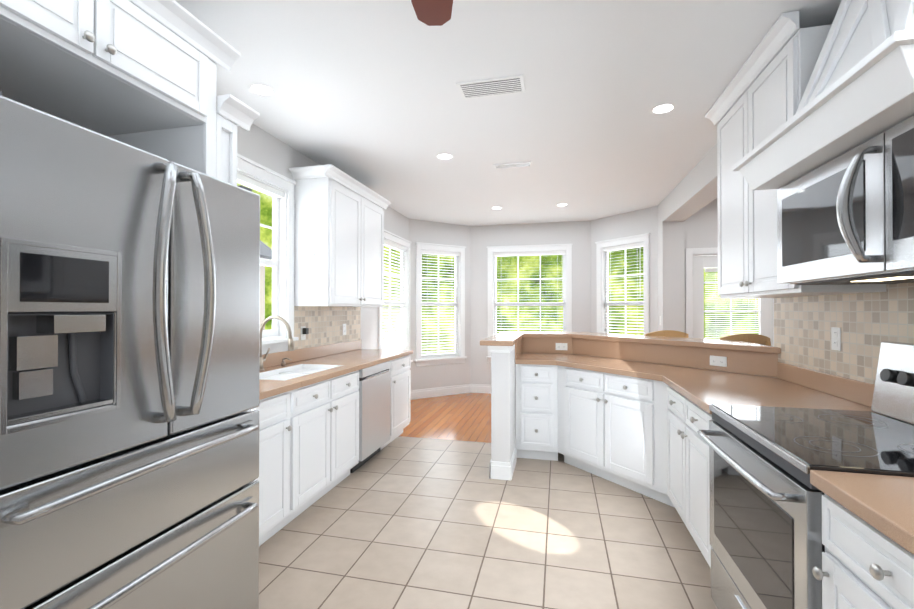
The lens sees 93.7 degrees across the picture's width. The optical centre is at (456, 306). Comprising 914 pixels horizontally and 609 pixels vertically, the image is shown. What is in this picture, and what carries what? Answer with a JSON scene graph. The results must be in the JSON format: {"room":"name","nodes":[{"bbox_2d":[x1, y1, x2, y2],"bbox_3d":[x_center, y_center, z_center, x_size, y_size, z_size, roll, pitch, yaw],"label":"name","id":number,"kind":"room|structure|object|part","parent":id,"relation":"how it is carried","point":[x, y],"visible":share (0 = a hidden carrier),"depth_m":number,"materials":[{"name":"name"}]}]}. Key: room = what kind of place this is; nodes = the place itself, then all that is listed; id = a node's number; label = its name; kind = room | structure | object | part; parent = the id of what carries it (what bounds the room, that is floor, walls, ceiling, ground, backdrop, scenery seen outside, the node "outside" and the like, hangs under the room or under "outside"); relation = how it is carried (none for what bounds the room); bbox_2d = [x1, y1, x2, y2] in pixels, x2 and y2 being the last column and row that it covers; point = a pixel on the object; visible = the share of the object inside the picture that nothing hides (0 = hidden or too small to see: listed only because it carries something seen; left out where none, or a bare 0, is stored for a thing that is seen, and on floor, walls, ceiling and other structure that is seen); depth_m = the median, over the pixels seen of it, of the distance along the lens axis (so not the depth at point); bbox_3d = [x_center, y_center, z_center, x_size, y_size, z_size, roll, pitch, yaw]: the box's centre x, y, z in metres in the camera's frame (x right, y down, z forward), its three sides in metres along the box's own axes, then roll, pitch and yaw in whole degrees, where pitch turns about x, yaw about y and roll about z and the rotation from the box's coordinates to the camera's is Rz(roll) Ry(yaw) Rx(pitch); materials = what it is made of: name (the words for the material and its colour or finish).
{"room":"kitchen","nodes":[
{"label":"kitchen","id":0,"kind":"room"},
{"bbox_2d":[216,101,408,354],"bbox_3d":[-1.687,0.011,2.687,0.120,2.740,7.810,0,0,13],"label":"wall","id":1,"kind":"structure","parent":0,"point":[255,143],"depth_m":3.55,"materials":[{"name":"white paint"}]},
{"bbox_2d":[237,153,298,343],"bbox_3d":[-1.590,-0.392,2.991,0.170,1.348,1.396,0,0,13],"label":"window","id":2,"kind":"structure","parent":1,"relation":"in","point":[281,263],"depth_m":3.56,"materials":[{"name":"white wood"}]},
{"bbox_2d":[237,172,283,197],"bbox_3d":[-1.597,-0.929,2.996,0.055,0.046,1.160,0,0,13],"label":"blinds","id":3,"kind":"object","parent":2,"relation":"attached to","point":[255,184],"visible":0.36,"depth_m":3.28,"materials":[{"name":"white"}]},
{"bbox_2d":[262,340,360,367],"bbox_3d":[-1.409,0.421,3.551,0.015,0.106,2.744,0,0,13],"label":"backsplash","id":4,"kind":"structure","parent":1,"relation":"attached to","point":[350,346],"depth_m":3.86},
{"bbox_2d":[293,306,360,349],"bbox_3d":[-1.254,0.218,4.245,0.002,0.550,1.325,0,0,13],"label":"backsplash","id":5,"kind":"structure","parent":1,"relation":"attached to","point":[324,325],"depth_m":4.15,"materials":[{"name":"tile"}]},
{"bbox_2d":[301,326,305,339],"bbox_3d":[-1.357,0.234,3.784,0.008,0.118,0.072,0,0,13],"label":"outlet","id":6,"kind":"object","parent":5,"relation":"attached to","point":[303,336],"visible":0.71,"depth_m":3.77,"materials":[{"name":"white plastic"}]},
{"bbox_2d":[303,328,308,333],"bbox_3d":[-1.335,0.217,3.779,0.036,0.055,0.040,0,0,13],"label":"plug","id":7,"kind":"object","parent":6,"relation":"attached to","point":[305,330],"visible":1,"depth_m":3.76,"materials":[{"name":"black plastic"}]},
{"bbox_2d":[343,324,345,334],"bbox_3d":[-1.185,0.240,4.514,0.008,0.118,0.072,0,0,13],"label":"outlet","id":8,"kind":"object","parent":5,"relation":"attached to","point":[344,329],"visible":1,"depth_m":4.51,"materials":[{"name":"white plastic"}]},
{"bbox_2d":[293,164,384,306],"bbox_3d":[-1.094,-0.579,4.169,0.348,1.158,1.140,0,0,13],"label":"upper cabinet","id":9,"kind":"object","parent":1,"relation":"attached to","point":[338,245],"depth_m":3.67,"materials":[{"name":"white wood"}]},
{"bbox_2d":[409,219,470,389],"bbox_3d":[-0.284,0.042,6.817,1.117,2.740,0.120,0,0,-32],"label":"wall","id":10,"kind":"structure","parent":0,"point":[433,376],"depth_m":6.75,"materials":[{"name":"white paint"}]},
{"bbox_2d":[378,230,466,365],"bbox_3d":[-0.488,-0.036,6.198,1.913,1.893,0.973,0,0,-32],"label":"window","id":11,"kind":"structure","parent":10,"relation":"in","point":[460,300],"depth_m":6.59,"materials":[{"name":"white wood"}]},
{"bbox_2d":[382,239,406,349],"bbox_3d":[-0.886,-0.042,5.951,0.069,1.661,0.978,0,0,13],"label":"blinds","id":12,"kind":"object","parent":11,"relation":"attached to","point":[399,319],"visible":0.54,"depth_m":5.99,"materials":[{"name":"white plastic"}]},
{"bbox_3d":[-0.888,-0.038,5.951,0.170,1.893,1.206,0,0,13],"label":"left nook window trim","id":13,"kind":"part","parent":11,"relation":"part of","materials":[{"name":"white wood"}]},
{"bbox_2d":[421,250,458,357],"bbox_3d":[-0.270,-0.036,6.795,0.688,1.661,0.069,0,0,-32],"label":"window blind","id":14,"kind":"object","parent":11,"relation":"attached to","point":[445,254],"visible":0.9,"depth_m":6.79,"materials":[{"name":"white plastic"}]},
{"bbox_2d":[411,384,470,399],"bbox_3d":[-0.249,1.341,6.751,1.117,0.140,0.014,0,0,-32],"label":"baseboard","id":15,"kind":"structure","parent":10,"relation":"attached to","point":[438,391],"depth_m":6.74,"materials":[{"name":"white wood"}]},
{"bbox_2d":[399,393,490,442],"bbox_3d":[1.142,1.410,2.515,6.460,0.060,9.400,0,0,13],"label":"floor","id":16,"kind":"structure","parent":0,"point":[463,417],"depth_m":5.36,"materials":[{"name":"orange wood"}]},
{"bbox_2d":[645,330,688,337],"bbox_3d":[2.034,0.808,3.920,0.451,1.164,0.458,0,0,-2],"label":"bar stool","id":17,"kind":"object","parent":16,"relation":"on","point":[669,333],"visible":0.19,"depth_m":4.11,"materials":[{"name":"brown wood"}]},
{"bbox_2d":[720,333,770,345],"bbox_3d":[2.411,0.804,3.354,0.451,1.164,0.458,0,0,-2],"label":"bar stool","id":18,"kind":"object","parent":16,"relation":"on","point":[755,338],"visible":0.12,"depth_m":3.54,"materials":[{"name":"brown wood"}]},
{"bbox_2d":[259,436,716,608],"bbox_3d":[-0.112,1.401,1.235,4.210,0.060,6.330,0,0,13],"label":"floor","id":19,"kind":"structure","parent":0,"point":[400,522],"depth_m":2.50,"materials":[{"name":"beige tile"}]},
{"bbox_2d":[0,91,259,608],"bbox_3d":[-1.343,0.441,1.436,1.004,1.862,0.940,0,0,13],"label":"fridge","id":20,"kind":"object","parent":19,"relation":"on","point":[129,355],"visible":1,"depth_m":1.23,"materials":[{"name":"grey metal"}]},
{"bbox_2d":[0,0,259,185],"bbox_3d":[-1.499,0.098,1.542,0.767,2.550,1.340,0,0,13],"label":"wall cabinet","id":21,"kind":"object","parent":19,"relation":"on","point":[140,74],"visible":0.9,"depth_m":1.65,"materials":[{"name":"white wood"}]},
{"bbox_2d":[253,388,300,545],"bbox_3d":[-1.378,0.942,2.375,0.617,0.874,0.760,0,0,13],"label":"base cabinet","id":22,"kind":"object","parent":19,"relation":"on","point":[279,479],"depth_m":2.50,"materials":[{"name":"white wood"}]},
{"bbox_2d":[301,368,363,512],"bbox_3d":[-1.207,0.947,3.097,0.617,0.874,1.021,0,0,13],"label":"base cabinet","id":23,"kind":"object","parent":19,"relation":"on","point":[308,408],"depth_m":3.02,"materials":[{"name":"white wood"}]},
{"bbox_2d":[259,348,412,399],"bbox_3d":[-1.126,0.493,3.411,0.632,0.040,2.885,0,0,13],"label":"countertop","id":24,"kind":"structure","parent":23,"relation":"on","point":[363,358],"depth_m":3.44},
{"bbox_2d":[259,315,293,370],"bbox_3d":[-1.315,0.267,3.127,0.309,0.406,0.102,0,0,13],"label":"faucet","id":25,"kind":"object","parent":24,"relation":"on","point":[290,340],"visible":0.88,"depth_m":3.10,"materials":[{"name":"silver metal"}]},
{"bbox_2d":[281,358,291,365],"bbox_3d":[-1.345,0.438,3.379,0.087,0.068,0.032,0,0,13],"label":"soap dispenser","id":26,"kind":"object","parent":24,"relation":"on","point":[283,363],"visible":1,"depth_m":3.38,"materials":[{"name":"silver metal"}]},
{"bbox_2d":[259,364,340,379],"bbox_3d":[-1.190,0.573,3.135,0.390,0.200,0.779,0,0,13],"label":"sink","id":27,"kind":"object","parent":24,"relation":"in","point":[290,370],"depth_m":3.33,"materials":[{"name":"white ceramic"}]},
{"bbox_2d":[350,361,390,472],"bbox_3d":[-0.997,0.955,3.894,0.604,0.870,0.618,0,0,13],"label":"dishwasher","id":28,"kind":"object","parent":19,"relation":"on","point":[374,405],"visible":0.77,"depth_m":3.76,"materials":[{"name":"grey"}]},
{"bbox_2d":[373,356,410,449],"bbox_3d":[-0.874,0.958,4.501,0.617,0.874,0.612,0,0,13],"label":"base cabinet","id":29,"kind":"object","parent":19,"relation":"on","point":[400,370],"depth_m":4.41,"materials":[{"name":"white wood"}]},
{"bbox_2d":[556,407,663,502],"bbox_3d":[1.373,0.951,3.480,1.077,0.874,1.076,0,0,13],"label":"base cabinet","id":30,"kind":"object","parent":19,"relation":"on","point":[632,412],"depth_m":3.24,"materials":[{"name":"white wood"}]},
{"bbox_2d":[504,335,780,480],"bbox_3d":[1.403,0.851,3.694,1.787,1.076,1.393,0,0,13],"label":"half wall","id":31,"kind":"structure","parent":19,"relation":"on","point":[529,432],"depth_m":3.67,"materials":[{"name":"white"}]},
{"bbox_2d":[488,335,515,354],"bbox_3d":[0.472,0.346,4.017,0.172,0.061,1.202,0,0,13],"label":"countertop","id":32,"kind":"structure","parent":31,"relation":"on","point":[497,348],"depth_m":3.44,"materials":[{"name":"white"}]},
{"bbox_2d":[556,343,566,349],"bbox_3d":[1.065,0.409,4.366,0.118,0.072,0.008,0,0,13],"label":"outlet","id":33,"kind":"object","parent":31,"relation":"attached to","point":[561,346],"visible":1,"depth_m":4.36,"materials":[{"name":"white plastic"}]},
{"bbox_2d":[491,371,887,416],"bbox_3d":[1.274,0.491,3.145,1.785,0.041,2.286,0,0,13],"label":"countertop","id":34,"kind":"structure","parent":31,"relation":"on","point":[590,390],"depth_m":3.00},
{"bbox_2d":[710,355,726,366],"bbox_3d":[1.912,0.400,3.138,0.008,0.072,0.118,0,0,-32],"label":"outlet","id":35,"kind":"object","parent":31,"relation":"attached to","point":[718,361],"visible":1,"depth_m":3.13,"materials":[{"name":"white plastic"}]},
{"bbox_2d":[664,411,712,567],"bbox_3d":[1.645,0.943,2.370,0.707,0.874,0.956,0,0,13],"label":"base cabinet","id":36,"kind":"object","parent":19,"relation":"on","point":[686,455],"depth_m":2.35,"materials":[{"name":"white wood"}]},
{"bbox_2d":[697,342,913,608],"bbox_3d":[1.388,0.760,1.524,0.792,1.225,0.805,0,0,13],"label":"range","id":37,"kind":"object","parent":19,"relation":"on","point":[767,547],"visible":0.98,"depth_m":1.52,"materials":[{"name":"silver metal"}]},
{"bbox_2d":[812,495,913,608],"bbox_3d":[1.279,0.931,0.824,0.707,0.874,0.596,0,0,13],"label":"base cabinet","id":38,"kind":"object","parent":19,"relation":"on","point":[860,570],"depth_m":1.03,"materials":[{"name":"white wood"}]},
{"bbox_2d":[810,470,913,558],"bbox_3d":[1.031,0.466,-0.185,0.722,0.041,2.681,0,0,13],"label":"countertop","id":39,"kind":"structure","parent":38,"relation":"on","point":[884,503],"depth_m":1.03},
{"bbox_2d":[175,0,840,225],"bbox_3d":[1.142,-1.410,2.536,6.460,0.100,9.400,0,0,13],"label":"ceiling","id":40,"kind":"structure","parent":0,"point":[368,95],"depth_m":2.69,"materials":[{"name":"white paint"}]},
{"bbox_2d":[246,83,276,96],"bbox_3d":[-1.222,-1.355,2.684,0.176,0.002,0.176,0,0,13],"label":"recessed light","id":41,"kind":"object","parent":40,"relation":"in","point":[264,90],"visible":1,"depth_m":2.68,"materials":[{"name":"white"}]},
{"bbox_2d":[411,0,452,25],"bbox_3d":[-0.133,-1.010,0.955,1.273,0.721,1.291,0,0,13],"label":"ceiling fan","id":42,"kind":"object","parent":40,"relation":"hanging from","point":[433,12],"visible":1,"depth_m":1.52,"materials":[{"name":"brown wood"}]},
{"bbox_2d":[435,153,454,159],"bbox_3d":[-0.109,-1.347,3.849,0.176,0.002,0.176,0,0,13],"label":"recessed light","id":43,"kind":"object","parent":40,"relation":"in","point":[443,156],"visible":1,"depth_m":3.85,"materials":[{"name":"white"}]},
{"bbox_2d":[456,74,524,99],"bbox_3d":[0.214,-1.354,2.652,0.400,0.009,0.200,0,0,13],"label":"ceiling vent","id":44,"kind":"object","parent":40,"relation":"in","point":[499,86],"visible":1,"depth_m":2.64,"materials":[{"name":"white metal"}]},
{"bbox_2d":[493,161,531,168],"bbox_3d":[0.531,-1.343,4.078,0.360,0.009,0.120,0,0,13],"label":"ceiling vent","id":45,"kind":"object","parent":40,"relation":"in","point":[513,165],"visible":0.96,"depth_m":4.07,"materials":[{"name":"white metal"}]},
{"bbox_2d":[555,203,568,205],"bbox_3d":[1.381,-1.334,5.623,0.176,0.002,0.176,0,0,13],"label":"recessed light","id":46,"kind":"object","parent":40,"relation":"in","point":[563,204],"visible":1,"depth_m":5.60,"materials":[{"name":"white"}]},
{"bbox_2d":[649,103,676,114],"bbox_3d":[1.411,-1.353,2.934,0.176,0.002,0.176,0,0,13],"label":"recessed light","id":47,"kind":"object","parent":40,"relation":"in","point":[658,109],"visible":1,"depth_m":2.93,"materials":[{"name":"white"}]},
{"bbox_2d":[470,221,590,384],"bbox_3d":[1.161,0.042,6.899,1.900,2.740,0.120,0,0,13],"label":"wall","id":48,"kind":"structure","parent":0,"point":[577,234],"depth_m":6.90,"materials":[{"name":"white paint"}]},
{"bbox_2d":[471,384,490,392],"bbox_3d":[1.145,1.342,6.824,1.900,0.140,0.014,0,0,13],"label":"baseboard","id":49,"kind":"structure","parent":48,"relation":"attached to","point":[479,388],"depth_m":7.00,"materials":[{"name":"white wood"}]},
{"bbox_2d":[486,244,572,362],"bbox_3d":[1.155,-0.031,6.875,1.366,1.893,0.170,0,0,13],"label":"window","id":50,"kind":"structure","parent":48,"relation":"in","point":[567,277],"depth_m":6.87,"materials":[{"name":"white wood"}]},
{"bbox_2d":[494,251,565,331],"bbox_3d":[1.155,-0.035,6.873,1.138,1.661,0.069,0,0,13],"label":"window blind","id":51,"kind":"object","parent":50,"relation":"attached to","point":[530,254],"visible":0.62,"depth_m":6.86,"materials":[{"name":"white plastic"}]},
{"bbox_2d":[591,206,657,332],"bbox_3d":[2.416,0.037,6.177,0.120,2.740,1.117,0,0,-32],"label":"wall","id":52,"kind":"structure","parent":0,"point":[639,222],"depth_m":6.00,"materials":[{"name":"white paint"}]},
{"bbox_2d":[595,233,649,334],"bbox_3d":[2.395,-0.037,6.165,0.170,1.893,0.916,0,0,-32],"label":"window","id":53,"kind":"structure","parent":52,"relation":"in","point":[602,260],"depth_m":6.33,"materials":[{"name":"white wood"}]},
{"bbox_2d":[603,243,643,334],"bbox_3d":[2.393,-0.041,6.164,0.069,1.661,0.688,0,0,-32],"label":"window blind","id":54,"kind":"object","parent":53,"relation":"attached to","point":[623,248],"visible":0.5,"depth_m":6.16,"materials":[{"name":"white plastic"}]},
{"bbox_2d":[657,144,716,332],"bbox_3d":[2.452,0.023,4.259,0.250,2.740,2.841,0,0,13],"label":"wall","id":55,"kind":"structure","parent":0,"point":[671,300],"depth_m":5.35,"materials":[{"name":"white paint"}]},
{"bbox_2d":[705,11,885,297],"bbox_3d":[1.824,-0.709,2.462,0.395,1.297,1.080,0,0,13],"label":"upper cabinet","id":56,"kind":"object","parent":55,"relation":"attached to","point":[766,105],"visible":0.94,"depth_m":2.34,"materials":[{"name":"white wood"}]},
{"bbox_2d":[776,363,874,406],"bbox_3d":[1.584,0.399,0.616,0.015,0.105,4.493,0,0,13],"label":"backsplash","id":57,"kind":"structure","parent":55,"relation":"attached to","point":[858,391],"depth_m":2.26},
{"bbox_2d":[684,198,717,332],"bbox_3d":[3.799,0.030,5.215,1.930,2.740,0.120,0,0,13],"label":"wall","id":58,"kind":"structure","parent":0,"point":[700,228],"depth_m":5.34,"materials":[{"name":"white paint"}]},
{"bbox_2d":[685,247,773,346],"bbox_3d":[3.393,0.337,5.300,1.056,2.128,0.138,0,0,13],"label":"door frame","id":59,"kind":"structure","parent":58,"relation":"attached to","point":[690,253],"depth_m":5.35,"materials":[{"name":"white wood"}]},
{"bbox_2d":[693,256,772,345],"bbox_3d":[3.388,0.381,5.278,0.892,2.030,0.093,0,0,13],"label":"hall door","id":60,"kind":"structure","parent":58,"relation":"in","point":[700,263],"depth_m":5.36,"materials":[{"name":"white wood"}]},
{"bbox_2d":[705,268,759,339],"bbox_3d":[3.385,0.323,5.264,0.600,1.595,0.035,0,0,13],"label":"door blind","id":61,"kind":"object","parent":60,"relation":"attached to","point":[713,270],"visible":0.25,"depth_m":5.27,"materials":[{"name":"white plastic"}]},
{"bbox_3d":[1.615,-0.005,0.445,0.120,2.740,4.970,0,0,13],"label":"wall","id":62,"kind":"structure","parent":0,"visible":0},
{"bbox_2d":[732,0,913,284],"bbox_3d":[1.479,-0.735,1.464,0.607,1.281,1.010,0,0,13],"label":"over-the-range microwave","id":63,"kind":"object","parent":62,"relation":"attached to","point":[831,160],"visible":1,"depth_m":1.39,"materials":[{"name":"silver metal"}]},
{"bbox_2d":[732,0,913,189],"bbox_3d":[1.479,-0.956,1.466,0.607,0.839,1.010,0,0,13],"label":"hood","id":64,"kind":"object","parent":63,"relation":"attached to","point":[860,87],"depth_m":1.41,"materials":[{"name":"white wood"}]},
{"bbox_2d":[774,282,913,384],"bbox_3d":[1.601,-0.084,0.653,0.002,1.100,4.566,0,0,13],"label":"backsplash","id":65,"kind":"structure","parent":62,"relation":"attached to","point":[867,323],"depth_m":2.16,"materials":[{"name":"tile"}]},
{"bbox_2d":[831,327,840,350],"bbox_3d":[1.968,0.168,2.226,0.008,0.118,0.072,0,0,13],"label":"outlet","id":66,"kind":"object","parent":65,"relation":"attached to","point":[835,338],"visible":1,"depth_m":2.22,"materials":[{"name":"white plastic"}]},
{"label":"outside","id":67,"kind":"structure","parent":0,"visible":0},
{"bbox_2d":[260,240,271,329],"bbox_3d":[-7.955,-0.737,6.947,5.600,4.900,8.600,0,0,13],"label":"neighbor house","id":68,"kind":"structure","parent":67,"point":[265,251],"depth_m":10.18,"materials":[{"name":"white"}]}
]}

